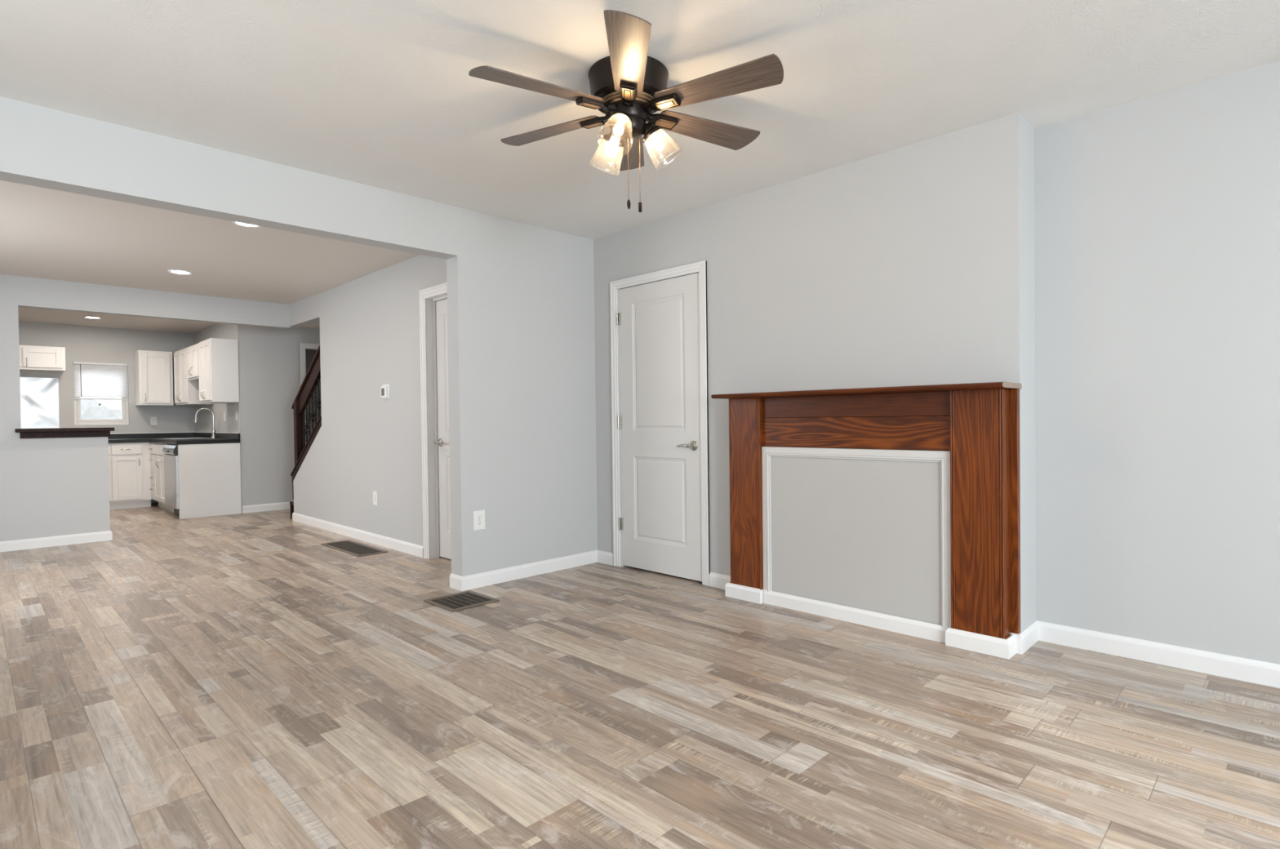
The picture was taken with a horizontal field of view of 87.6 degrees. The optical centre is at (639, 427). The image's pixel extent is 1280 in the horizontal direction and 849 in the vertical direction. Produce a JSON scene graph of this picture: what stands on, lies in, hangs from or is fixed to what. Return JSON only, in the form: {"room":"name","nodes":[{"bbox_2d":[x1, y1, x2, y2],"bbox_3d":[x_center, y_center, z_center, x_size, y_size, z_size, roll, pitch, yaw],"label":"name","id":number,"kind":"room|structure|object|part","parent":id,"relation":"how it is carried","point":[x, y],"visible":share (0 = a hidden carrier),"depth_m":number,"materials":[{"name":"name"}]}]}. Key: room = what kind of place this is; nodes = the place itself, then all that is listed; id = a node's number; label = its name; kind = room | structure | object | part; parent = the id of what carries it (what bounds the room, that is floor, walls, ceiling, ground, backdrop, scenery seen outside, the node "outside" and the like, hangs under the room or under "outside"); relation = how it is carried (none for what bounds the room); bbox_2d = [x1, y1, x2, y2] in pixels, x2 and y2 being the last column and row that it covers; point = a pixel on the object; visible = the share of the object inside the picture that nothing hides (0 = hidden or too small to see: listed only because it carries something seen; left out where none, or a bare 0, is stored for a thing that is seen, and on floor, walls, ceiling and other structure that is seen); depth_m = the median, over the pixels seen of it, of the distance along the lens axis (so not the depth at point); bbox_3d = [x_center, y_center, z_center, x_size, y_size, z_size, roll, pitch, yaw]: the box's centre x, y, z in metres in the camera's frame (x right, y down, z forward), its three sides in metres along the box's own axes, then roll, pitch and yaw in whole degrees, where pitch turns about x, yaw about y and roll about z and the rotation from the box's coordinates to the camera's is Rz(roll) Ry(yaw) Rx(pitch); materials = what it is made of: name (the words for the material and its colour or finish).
{"room":"living room","nodes":[
{"label":"living room","id":0,"kind":"room"},
{"bbox_2d":[18,320,195,502],"bbox_3d":[-7.712,-0.200,8.601,0.120,2.540,3.560,0,1,45],"label":"wall","id":1,"kind":"structure","parent":0,"point":[87,344],"depth_m":9.06,"materials":[{"name":"grey paint"}]},
{"bbox_2d":[19,377,59,428],"bbox_3d":[-7.804,-0.274,8.419,0.005,0.735,0.715,0,1,45],"label":"sheet","id":2,"kind":"object","parent":1,"relation":"attached to","point":[39,397],"visible":0.67,"depth_m":8.54,"materials":[{"name":"silver metal"}]},
{"bbox_2d":[18,344,66,372],"bbox_3d":[-7.671,-0.871,8.298,0.361,0.298,0.782,0,1,45],"label":"upper cabinet","id":3,"kind":"object","parent":1,"relation":"attached to","point":[32,357],"visible":0.58,"depth_m":8.33,"materials":[{"name":"white paint"}]},
{"bbox_3d":[-7.710,-0.867,8.065,0.019,0.238,0.336,0,1,45],"label":"door","id":4,"kind":"part","parent":3,"relation":"part of","materials":[{"name":"white paint"}]},
{"bbox_3d":[-7.452,-0.874,8.324,0.019,0.238,0.363,0,1,45],"label":"door","id":5,"kind":"part","parent":3,"relation":"part of","materials":[{"name":"white paint"}]},
{"bbox_2d":[72,361,128,425],"bbox_3d":[-7.293,-0.461,9.030,0.070,0.840,0.580,0,1,45],"label":"window","id":6,"kind":"structure","parent":1,"relation":"in","point":[77,402],"depth_m":9.00,"materials":[{"name":"white wood"}]},
{"bbox_2d":[73,361,128,399],"bbox_3d":[-7.253,-0.631,8.987,0.042,0.496,0.572,0,1,45],"label":"window blind","id":7,"kind":"object","parent":6,"relation":"attached to","point":[94,380],"visible":1,"depth_m":8.98,"materials":[{"name":"white fabric"}]},
{"bbox_3d":[-7.254,-0.392,8.994,0.020,0.018,0.564,0,1,45],"label":"rail","id":8,"kind":"part","parent":7,"relation":"part of","materials":[{"name":"white plastic"}]},
{"bbox_3d":[-7.281,-0.269,9.024,0.025,0.383,0.506,0,1,45],"label":"sash","id":9,"kind":"part","parent":6,"relation":"part of","materials":[{"name":"white plastic"}]},
{"bbox_2d":[150,417,156,425],"bbox_3d":[-6.840,-0.099,9.387,0.008,0.116,0.072,0,1,45],"label":"wall outlet","id":10,"kind":"object","parent":1,"relation":"attached to","point":[153,420],"visible":1,"depth_m":9.38,"materials":[{"name":"white plastic"}]},
{"bbox_2d":[134,350,173,405],"bbox_3d":[-6.729,-0.685,9.246,0.361,0.745,0.382,0,1,45],"label":"upper cabinet","id":11,"kind":"object","parent":1,"relation":"attached to","point":[153,371],"visible":1,"depth_m":9.14,"materials":[{"name":"white paint"}]},
{"bbox_3d":[-6.633,-0.685,9.149,0.019,0.685,0.310,0,1,45],"label":"door","id":12,"kind":"part","parent":11,"relation":"part of","materials":[{"name":"white paint"}]},
{"bbox_2d":[17,306,215,333],"bbox_3d":[-6.474,-1.410,7.420,3.301,0.120,3.672,0,1,45],"label":"ceiling","id":13,"kind":"structure","parent":0,"point":[25,314],"depth_m":8.50,"materials":[{"name":"paint"}]},
{"bbox_2d":[83,315,102,319],"bbox_3d":[-6.705,-1.353,8.175,0.180,0.008,0.180,0,1,45],"label":"recessed light","id":14,"kind":"object","parent":13,"relation":"in","point":[86,317],"visible":1,"depth_m":8.16,"materials":[{"name":"white plastic"}]},
{"bbox_2d":[0,274,289,542],"bbox_3d":[-5.246,-0.199,6.229,0.120,2.540,3.672,0,1,45],"label":"wall","id":15,"kind":"structure","parent":0,"point":[50,486],"depth_m":6.10,"materials":[{"name":"grey paint"}]},
{"bbox_2d":[0,530,112,551],"bbox_3d":[-5.795,1.040,5.668,0.134,0.090,2.059,0,1,45],"label":"baseboard","id":16,"kind":"structure","parent":15,"relation":"attached to","point":[43,542],"depth_m":6.06,"materials":[{"name":"white wood"}]},
{"bbox_2d":[14,427,114,438],"bbox_3d":[-5.310,0.044,6.165,0.350,0.087,0.682,0,1,45],"label":"bar ledge","id":17,"kind":"object","parent":15,"relation":"attached to","point":[57,432],"visible":1,"depth_m":6.07,"materials":[{"name":"brown wood"}]},
{"bbox_2d":[0,179,418,304],"bbox_3d":[-3.774,-1.409,4.737,4.071,0.120,3.672,0,1,45],"label":"ceiling","id":18,"kind":"structure","parent":0,"point":[47,233],"depth_m":5.14,"materials":[{"name":"paint"}]},
{"bbox_2d":[167,269,192,275],"bbox_3d":[-4.002,-1.356,5.810,0.180,0.008,0.180,0,1,45],"label":"recessed light","id":19,"kind":"object","parent":18,"relation":"in","point":[172,271],"visible":1,"depth_m":5.81,"materials":[{"name":"white plastic"}]},
{"bbox_2d":[231,221,261,227],"bbox_3d":[-2.598,-1.355,4.415,0.180,0.008,0.180,0,1,45],"label":"recessed light","id":20,"kind":"object","parent":18,"relation":"in","point":[233,222],"visible":0.43,"depth_m":4.45,"materials":[{"name":"white plastic"}]},
{"bbox_2d":[192,323,236,443],"bbox_3d":[-5.690,-0.230,9.016,2.165,2.540,0.120,0,1,45],"label":"wall","id":21,"kind":"structure","parent":0,"point":[220,331],"depth_m":8.82,"materials":[{"name":"grey paint"}]},
{"bbox_2d":[107,432,239,439],"bbox_3d":[-6.168,0.111,8.434,2.305,0.065,1.389,0,1,45],"label":"backsplash","id":22,"kind":"structure","parent":21,"relation":"attached to","point":[237,436],"depth_m":9.26,"materials":[{"name":"black stone"}]},
{"bbox_2d":[186,342,199,381],"bbox_3d":[-5.634,-0.843,8.621,0.656,0.439,0.336,0,1,45],"label":"upper cabinet","id":23,"kind":"object","parent":21,"relation":"attached to","point":[192,352],"visible":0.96,"depth_m":8.50,"materials":[{"name":"white paint"}]},
{"bbox_3d":[-5.831,-0.841,8.641,0.304,0.389,0.019,0,1,45],"label":"door","id":24,"kind":"part","parent":23,"relation":"part of","materials":[{"name":"white paint"}]},
{"bbox_3d":[-5.613,-0.841,8.424,0.304,0.389,0.019,0,1,45],"label":"door","id":25,"kind":"part","parent":23,"relation":"part of","materials":[{"name":"white paint"}]},
{"bbox_2d":[173,347,213,405],"bbox_3d":[-6.129,-0.690,9.116,0.736,0.745,0.336,0,1,45],"label":"upper cabinet","id":26,"kind":"object","parent":21,"relation":"attached to","point":[186,392],"visible":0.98,"depth_m":8.93,"materials":[{"name":"white paint"}]},
{"bbox_3d":[-6.340,-0.688,9.151,0.344,0.695,0.019,0,1,45],"label":"door","id":27,"kind":"part","parent":26,"relation":"part of","materials":[{"name":"white paint"}]},
{"bbox_3d":[-6.093,-0.688,8.905,0.344,0.695,0.019,0,1,45],"label":"door","id":28,"kind":"part","parent":26,"relation":"part of","materials":[{"name":"white paint"}]},
{"bbox_2d":[198,337,239,403],"bbox_3d":[-5.197,-0.690,8.190,0.564,0.759,0.336,0,1,45],"label":"upper cabinet","id":29,"kind":"object","parent":21,"relation":"attached to","point":[218,358],"visible":1,"depth_m":8.02,"materials":[{"name":"white paint"}]},
{"bbox_3d":[-5.377,-0.688,8.194,0.258,0.709,0.019,0,1,45],"label":"door","id":30,"kind":"part","parent":29,"relation":"part of","materials":[{"name":"white paint"}]},
{"bbox_3d":[-5.191,-0.688,8.009,0.258,0.709,0.019,0,1,45],"label":"door","id":31,"kind":"part","parent":29,"relation":"part of","materials":[{"name":"white paint"}]},
{"bbox_2d":[235,411,237,420],"bbox_3d":[-4.963,-0.148,8.204,0.074,0.116,0.008,0,1,45],"label":"light switch","id":32,"kind":"object","parent":21,"relation":"attached to","point":[236,412],"visible":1,"depth_m":8.19,"materials":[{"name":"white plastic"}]},
{"bbox_2d":[235,324,319,513],"bbox_3d":[-4.478,-0.239,8.615,0.120,2.540,1.260,0,1,45],"label":"wall","id":33,"kind":"structure","parent":0,"point":[269,379],"depth_m":8.35,"materials":[{"name":"grey paint"}]},
{"bbox_2d":[242,502,290,513],"bbox_3d":[-4.610,0.991,8.387,0.014,0.090,0.683,0,1,45],"label":"baseboard","id":34,"kind":"structure","parent":33,"relation":"attached to","point":[283,505],"depth_m":8.32,"materials":[{"name":"white wood"}]},
{"bbox_2d":[299,342,319,444],"bbox_3d":[-4.181,-0.040,8.815,0.019,2.130,0.555,0,1,45],"label":"door frame","id":35,"kind":"structure","parent":33,"relation":"attached to","point":[303,346],"depth_m":8.63,"materials":[{"name":"white wood"}]},
{"bbox_2d":[0,96,597,576],"bbox_3d":[-1.975,-0.205,3.563,0.138,2.544,4.500,0,1,45],"label":"wall","id":36,"kind":"structure","parent":0,"point":[521,333],"depth_m":4.37,"materials":[{"name":"grey paint"}]},
{"bbox_2d":[473,510,484,530],"bbox_3d":[-1.055,0.605,4.385,0.008,0.126,0.086,0,1,45],"label":"wall outlet","id":37,"kind":"object","parent":36,"relation":"attached to","point":[478,516],"visible":1,"depth_m":4.38,"materials":[{"name":"white plastic"}]},
{"bbox_2d":[449,550,598,591],"bbox_3d":[-0.784,0.992,4.752,0.152,0.090,1.176,0,1,45],"label":"baseboard","id":38,"kind":"structure","parent":36,"relation":"attached to","point":[460,583],"depth_m":4.60,"materials":[{"name":"white wood"}]},
{"bbox_2d":[302,321,319,328],"bbox_3d":[-2.520,-1.404,6.805,5.207,0.200,1.028,0,1,45],"label":"ceiling","id":39,"kind":"structure","parent":0,"point":[317,325],"depth_m":8.55,"materials":[{"name":"paint"}]},
{"bbox_2d":[305,349,321,439],"bbox_3d":[-2.736,-0.239,7.053,5.862,2.540,1.260,0,1,45],"label":"wall","id":40,"kind":"structure","parent":0,"point":[309,354],"depth_m":9.22,"materials":[{"name":"grey paint"}]},
{"bbox_2d":[289,254,446,546],"bbox_3d":[-2.467,-0.261,6.138,4.191,2.600,0.118,0,1,45],"label":"wall","id":41,"kind":"structure","parent":0,"point":[365,442],"depth_m":6.02,"materials":[{"name":"grey paint"}]},
{"bbox_2d":[292,512,423,557],"bbox_3d":[-2.802,0.994,6.444,3.056,0.090,0.064,0,1,45],"label":"baseboard","id":42,"kind":"structure","parent":41,"relation":"attached to","point":[408,548],"depth_m":6.15,"materials":[{"name":"white wood"}]},
{"bbox_2d":[373,490,377,505],"bbox_3d":[-2.371,0.628,5.975,0.086,0.126,0.008,0,1,45],"label":"wall outlet","id":43,"kind":"object","parent":41,"relation":"attached to","point":[375,493],"visible":1,"depth_m":5.97,"materials":[{"name":"white plastic"}]},
{"bbox_2d":[380,384,389,399],"bbox_3d":[-2.207,-0.313,5.771,0.124,0.128,0.034,0,1,45],"label":"thermostat","id":44,"kind":"object","parent":41,"relation":"attached to","point":[384,389],"visible":1,"depth_m":5.74,"materials":[{"name":"white plastic"}]},
{"bbox_2d":[419,282,451,559],"bbox_3d":[-1.366,-0.027,5.037,0.922,2.135,0.137,0,1,45],"label":"door","id":45,"kind":"structure","parent":41,"relation":"in","point":[433,300],"depth_m":5.28,"materials":[{"name":"white paint"}]},
{"bbox_3d":[-1.573,0.115,5.237,0.139,0.066,0.065,0,1,45],"label":"lever handle","id":46,"kind":"part","parent":45,"relation":"part of","materials":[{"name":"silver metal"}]},
{"bbox_2d":[0,502,1279,848],"bbox_3d":[-2.142,1.092,4.099,14.370,0.060,5.220,0,1,45],"label":"floor","id":47,"kind":"structure","parent":0,"point":[239,681],"depth_m":2.41,"materials":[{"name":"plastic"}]},
{"bbox_2d":[108,442,151,510],"bbox_3d":[-6.963,0.627,8.806,0.651,0.862,0.757,0,1,45],"label":"base cabinet","id":48,"kind":"object","parent":47,"relation":"on","point":[129,464],"visible":0.56,"depth_m":8.72,"materials":[{"name":"white paint"}]},
{"bbox_3d":[-6.909,0.285,8.460,0.019,0.125,0.315,0,1,45],"label":"drawer","id":49,"kind":"part","parent":48,"relation":"part of","materials":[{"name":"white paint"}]},
{"bbox_3d":[-6.905,0.655,8.465,0.019,0.565,0.315,0,1,45],"label":"door","id":50,"kind":"part","parent":48,"relation":"part of","materials":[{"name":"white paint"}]},
{"bbox_3d":[-6.682,0.279,8.689,0.019,0.125,0.310,0,1,45],"label":"drawer","id":51,"kind":"part","parent":48,"relation":"part of","materials":[{"name":"white paint"}]},
{"bbox_3d":[-6.678,0.649,8.694,0.019,0.565,0.310,0,1,45],"label":"door","id":52,"kind":"part","parent":48,"relation":"part of","materials":[{"name":"white paint"}]},
{"bbox_2d":[148,442,162,507],"bbox_3d":[-6.213,0.616,8.996,0.248,0.862,0.671,0,1,45],"label":"base cabinet","id":53,"kind":"object","parent":47,"relation":"on","point":[160,504],"visible":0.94,"depth_m":8.76,"materials":[{"name":"white paint"}]},
{"bbox_3d":[-6.410,0.275,8.771,0.185,0.125,0.019,0,1,45],"label":"drawer","id":54,"kind":"part","parent":53,"relation":"part of","materials":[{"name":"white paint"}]},
{"bbox_3d":[-6.407,0.452,8.774,0.185,0.200,0.019,0,1,45],"label":"drawer","id":55,"kind":"part","parent":53,"relation":"part of","materials":[{"name":"white paint"}]},
{"bbox_3d":[-6.403,0.842,8.779,0.185,0.170,0.019,0,1,45],"label":"drawer","id":56,"kind":"part","parent":53,"relation":"part of","materials":[{"name":"white paint"}]},
{"bbox_3d":[-6.405,0.655,8.776,0.185,0.175,0.019,0,1,45],"label":"drawer","id":57,"kind":"part","parent":53,"relation":"part of","materials":[{"name":"white paint"}]},
{"bbox_2d":[153,442,173,512],"bbox_3d":[-5.854,0.616,8.639,0.760,0.862,0.671,0,1,45],"label":"base cabinet","id":58,"kind":"object","parent":47,"relation":"on","point":[158,459],"visible":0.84,"depth_m":8.44,"materials":[{"name":"white paint"}]},
{"bbox_3d":[-6.193,0.275,8.556,0.356,0.125,0.019,0,1,45],"label":"drawer","id":59,"kind":"part","parent":58,"relation":"part of","materials":[{"name":"white paint"}]},
{"bbox_3d":[-6.189,0.645,8.561,0.356,0.565,0.019,0,1,45],"label":"door","id":60,"kind":"part","parent":58,"relation":"part of","materials":[{"name":"white paint"}]},
{"bbox_3d":[-5.935,0.275,8.299,0.356,0.125,0.019,0,1,45],"label":"drawer","id":61,"kind":"part","parent":58,"relation":"part of","materials":[{"name":"white paint"}]},
{"bbox_3d":[-5.930,0.645,8.304,0.356,0.565,0.019,0,1,45],"label":"door","id":62,"kind":"part","parent":58,"relation":"part of","materials":[{"name":"white paint"}]},
{"bbox_2d":[107,431,239,444],"bbox_3d":[-6.168,0.127,8.434,2.305,0.123,1.389,0,1,45],"label":"countertop","id":63,"kind":"structure","parent":58,"relation":"on","point":[221,437],"depth_m":8.78,"materials":[{"name":"black stone"}]},
{"bbox_2d":[161,437,213,439],"bbox_3d":[-5.860,0.221,8.636,0.710,0.181,0.435,0,1,45],"label":"sink","id":64,"kind":"object","parent":63,"relation":"in","point":[173,437],"visible":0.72,"depth_m":8.62,"materials":[{"name":"silver metal"}]},
{"bbox_2d":[194,408,216,438],"bbox_3d":[-5.624,-0.064,8.657,0.263,0.396,0.102,-1,1,-8],"label":"kitchen faucet","id":65,"kind":"object","parent":63,"relation":"on","point":[213,431],"visible":0.95,"depth_m":8.67,"materials":[{"name":"silver metal"}]},
{"bbox_2d":[162,442,234,515],"bbox_3d":[-5.358,0.619,8.137,0.640,0.858,0.668,0,1,45],"label":"dishwasher","id":66,"kind":"object","parent":47,"relation":"on","point":[170,451],"visible":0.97,"depth_m":7.86,"materials":[{"name":"silver plastic"}]},
{"bbox_3d":[-5.575,0.257,7.921,0.628,0.112,0.057,0,1,45],"label":"control panel","id":67,"kind":"part","parent":66,"relation":"part of","materials":[{"name":"silver metal"}]},
{"bbox_3d":[-5.563,0.628,7.930,0.636,0.620,0.039,0,1,45],"label":"door","id":68,"kind":"part","parent":66,"relation":"part of","materials":[{"name":"silver metal"}]},
{"bbox_3d":[-5.500,1.002,7.994,0.636,0.098,0.025,0,1,45],"label":"kick plate","id":69,"kind":"part","parent":66,"relation":"part of","materials":[{"name":"black plastic"}]},
{"bbox_2d":[177,442,241,519],"bbox_3d":[-5.095,0.617,7.915,0.038,0.862,0.628,0,1,45],"label":"end panel","id":70,"kind":"object","parent":47,"relation":"on","point":[209,474],"visible":1,"depth_m":7.89,"materials":[{"name":"white paint"}]},
{"bbox_2d":[289,481,293,519],"bbox_3d":[-2.860,0.246,7.179,2.260,1.568,1.030,0,1,45],"label":"staircase","id":71,"kind":"structure","parent":47,"relation":"on","point":[291,503],"depth_m":7.60,"materials":[{"name":"brown wood"}]},
{"bbox_2d":[290,344,321,481],"bbox_3d":[-3.575,-0.153,7.239,0.950,1.517,0.142,0,1,45],"label":"stair railing","id":72,"kind":"object","parent":71,"relation":"on","point":[313,376],"visible":0.71,"depth_m":7.27,"materials":[{"name":"brown wood"}]},
{"bbox_3d":[-3.820,0.076,7.489,0.090,0.810,0.092,0,1,45],"label":"newel post","id":73,"kind":"part","parent":72,"relation":"part of","materials":[{"name":"brown wood"}]},
{"bbox_3d":[-3.560,0.241,7.234,0.918,0.729,0.142,0,1,45],"label":"shoe rail","id":74,"kind":"part","parent":72,"relation":"part of","materials":[{"name":"brown wood"}]},
{"bbox_3d":[-3.579,-0.491,7.236,0.948,0.840,0.080,0,1,45],"label":"handrail","id":75,"kind":"part","parent":72,"relation":"part of","materials":[{"name":"brown wood"}]},
{"bbox_2d":[315,399,320,410],"bbox_3d":[-3.398,-0.248,7.062,0.060,0.128,0.059,-1,1,-1],"label":"basket","id":76,"kind":"object","parent":72,"relation":"on","point":[318,406],"depth_m":7.06,"materials":[{"name":"black metal"}]},
{"bbox_2d":[320,540,387,556],"bbox_3d":[-2.490,1.040,5.793,0.810,0.007,0.255,0,1,45],"label":"floor vent","id":77,"kind":"object","parent":47,"relation":"in","point":[350,547],"visible":1,"depth_m":5.77,"materials":[{"name":"brown metal"}]},
{"bbox_2d":[423,590,499,612],"bbox_3d":[-1.082,1.046,4.046,0.340,0.007,0.320,0,1,45],"label":"floor vent","id":78,"kind":"object","parent":47,"relation":"in","point":[466,599],"visible":1,"depth_m":4.04,"materials":[{"name":"brown metal"}]},
{"bbox_2d":[711,382,1022,659],"bbox_3d":[1.084,0.414,3.518,1.600,1.232,0.272,0,1,45],"label":"fireplace mantel","id":79,"kind":"object","parent":47,"relation":"on","point":[900,519],"visible":1,"depth_m":3.41,"materials":[{"name":"red wood"}]},
{"bbox_3d":[1.104,0.536,3.554,1.074,0.849,0.018,0,1,45],"label":"panel moulding","id":80,"kind":"part","parent":79,"relation":"part of","materials":[{"name":"paint"}]},
{"bbox_3d":[1.105,0.991,3.555,1.056,0.078,0.014,0,1,45],"label":"trim","id":81,"kind":"part","parent":79,"relation":"part of","materials":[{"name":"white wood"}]},
{"bbox_3d":[1.131,0.569,3.581,1.075,0.920,0.056,0,1,45],"label":"panel","id":82,"kind":"part","parent":79,"relation":"part of","materials":[{"name":"paint"}]},
{"bbox_2d":[711,382,1014,399],"bbox_3d":[1.081,-0.189,3.507,1.586,0.025,0.272,0,1,45],"label":"shelf","id":83,"kind":"object","parent":79,"relation":"attached to","point":[988,387],"depth_m":3.30,"materials":[{"name":"red wood"}]},
{"bbox_2d":[0,0,1279,239],"bbox_3d":[0.452,-1.437,1.296,6.500,0.080,4.749,0,1,45],"label":"ceiling","id":84,"kind":"structure","parent":0,"point":[382,94],"depth_m":2.65,"materials":[{"name":"white paint"}]},
{"bbox_2d":[468,9,783,212],"bbox_3d":[-0.043,-1.138,2.666,1.241,0.540,1.223,0,1,45],"label":"ceiling fan","id":85,"kind":"object","parent":84,"relation":"hanging from","point":[628,86],"visible":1,"depth_m":2.55,"materials":[{"name":"brown wood"}]},
{"bbox_3d":[-0.374,-1.264,2.469,0.497,0.006,0.150,-1,13,-31],"label":"blade","id":86,"kind":"part","parent":85,"relation":"part of","materials":[{"name":"brown wood"}]},
{"bbox_3d":[-0.379,-1.268,2.852,0.497,0.006,0.150,0,13,29],"label":"blade","id":87,"kind":"part","parent":85,"relation":"part of","materials":[{"name":"brown wood"}]},
{"bbox_3d":[-0.192,-1.248,2.582,0.082,0.005,0.041,-1,13,-31],"label":"plate","id":88,"kind":"part","parent":85,"relation":"part of","materials":[{"name":"brown metal"}]},
{"bbox_3d":[-0.190,-1.250,2.751,0.082,0.005,0.041,0,13,29],"label":"plate","id":89,"kind":"part","parent":85,"relation":"part of","materials":[{"name":"brown metal"}]},
{"bbox_3d":[-0.117,-1.153,2.752,0.056,0.063,0.039,0,1,45],"label":"bulb","id":90,"kind":"part","parent":85,"relation":"part of","materials":[{"name":"white glass"}]},
{"bbox_3d":[-0.102,-1.186,2.733,0.092,0.081,0.092,0,1,45],"label":"lamp arm","id":91,"kind":"part","parent":85,"relation":"part of","materials":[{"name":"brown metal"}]},
{"bbox_3d":[-0.084,-1.123,2.531,0.136,0.161,0.154,0,1,45],"label":"lamp shade","id":92,"kind":"part","parent":85,"relation":"part of","materials":[{"name":"clear glass"}]},
{"bbox_3d":[-0.079,-1.151,2.557,0.042,0.063,0.053,0,1,45],"label":"bulb","id":93,"kind":"part","parent":85,"relation":"part of","materials":[{"name":"white glass"}]},
{"bbox_3d":[-0.075,-1.184,2.576,0.089,0.081,0.088,-1,1,-26],"label":"lamp arm","id":94,"kind":"part","parent":85,"relation":"part of","materials":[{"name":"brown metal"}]},
{"bbox_3d":[-0.046,-1.249,2.495,0.041,0.005,0.082,11,1,-1],"label":"plate","id":95,"kind":"part","parent":85,"relation":"part of","materials":[{"name":"gold metal"}]},
{"bbox_3d":[-0.040,-1.265,2.281,0.150,0.006,0.497,11,1,-1],"label":"blade","id":96,"kind":"part","parent":85,"relation":"part of","materials":[{"name":"brown wood"}]},
{"bbox_3d":[-0.046,-1.050,2.639,0.003,0.291,0.004,0,1,45],"label":"pull chain","id":97,"kind":"part","parent":85,"relation":"part of","materials":[{"name":"brown metal"}]},
{"bbox_3d":[-0.049,-1.275,3.048,0.150,0.006,0.497,-13,1,-1],"label":"blade","id":98,"kind":"part","parent":85,"relation":"part of","materials":[{"name":"brown wood"}]},
{"bbox_3d":[-0.001,-1.051,2.681,0.003,0.291,0.004,0,1,45],"label":"pull chain","id":99,"kind":"part","parent":85,"relation":"part of","materials":[{"name":"brown metal"}]},
{"bbox_3d":[0.048,-1.187,2.682,0.091,0.081,0.092,0,1,45],"label":"lamp arm","id":100,"kind":"part","parent":85,"relation":"part of","materials":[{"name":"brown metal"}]},
{"bbox_3d":[0.069,-1.154,2.687,0.045,0.063,0.052,0,1,45],"label":"bulb","id":101,"kind":"part","parent":85,"relation":"part of","materials":[{"name":"white glass"}]},
{"bbox_3d":[0.103,-1.254,2.747,0.082,0.005,0.041,-1,-11,-31],"label":"plate","id":102,"kind":"part","parent":85,"relation":"part of","materials":[{"name":"brown metal"}]},
{"bbox_3d":[0.101,-1.252,2.578,0.082,0.005,0.041,0,-11,29],"label":"plate","id":103,"kind":"part","parent":85,"relation":"part of","materials":[{"name":"brown metal"}]},
{"bbox_3d":[0.285,-1.276,2.860,0.497,0.006,0.150,-1,-11,-31],"label":"blade","id":104,"kind":"part","parent":85,"relation":"part of","materials":[{"name":"brown wood"}]},
{"bbox_3d":[0.290,-1.272,2.477,0.497,0.006,0.150,0,-11,29],"label":"blade","id":105,"kind":"part","parent":85,"relation":"part of","materials":[{"name":"brown wood"}]},
{"bbox_2d":[593,59,1279,664],"bbox_3d":[2.046,-0.246,2.999,6.638,2.544,0.369,0,1,45],"label":"wall","id":106,"kind":"structure","parent":0,"point":[1119,265],"depth_m":3.07,"materials":[{"name":"grey paint"}]},
{"bbox_2d":[597,550,613,565],"bbox_3d":[-0.258,0.982,5.049,0.176,0.090,0.014,0,1,45],"label":"baseboard","id":107,"kind":"structure","parent":106,"relation":"attached to","point":[606,557],"depth_m":5.04,"materials":[{"name":"white wood"}]},
{"bbox_2d":[609,260,710,586],"bbox_3d":[0.190,-0.030,4.720,0.908,2.111,0.311,0,1,45],"label":"door","id":108,"kind":"structure","parent":106,"relation":"in","point":[660,325],"depth_m":4.63,"materials":[{"name":"white paint"}]},
{"bbox_3d":[0.310,0.117,4.431,0.139,0.066,0.065,0,1,45],"label":"lever handle","id":109,"kind":"part","parent":108,"relation":"part of","materials":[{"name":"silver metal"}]},
{"bbox_2d":[709,572,730,589],"bbox_3d":[0.534,0.983,4.261,0.226,0.090,0.014,0,1,45],"label":"baseboard","id":110,"kind":"structure","parent":106,"relation":"attached to","point":[716,580],"depth_m":4.28,"materials":[{"name":"white wood"}]},
{"bbox_2d":[1018,620,1279,688],"bbox_3d":[3.092,0.983,1.880,3.575,0.090,0.284,0,1,45],"label":"baseboard","id":111,"kind":"structure","parent":106,"relation":"attached to","point":[1258,672],"depth_m":2.91,"materials":[{"name":"white wood"}]}
]}

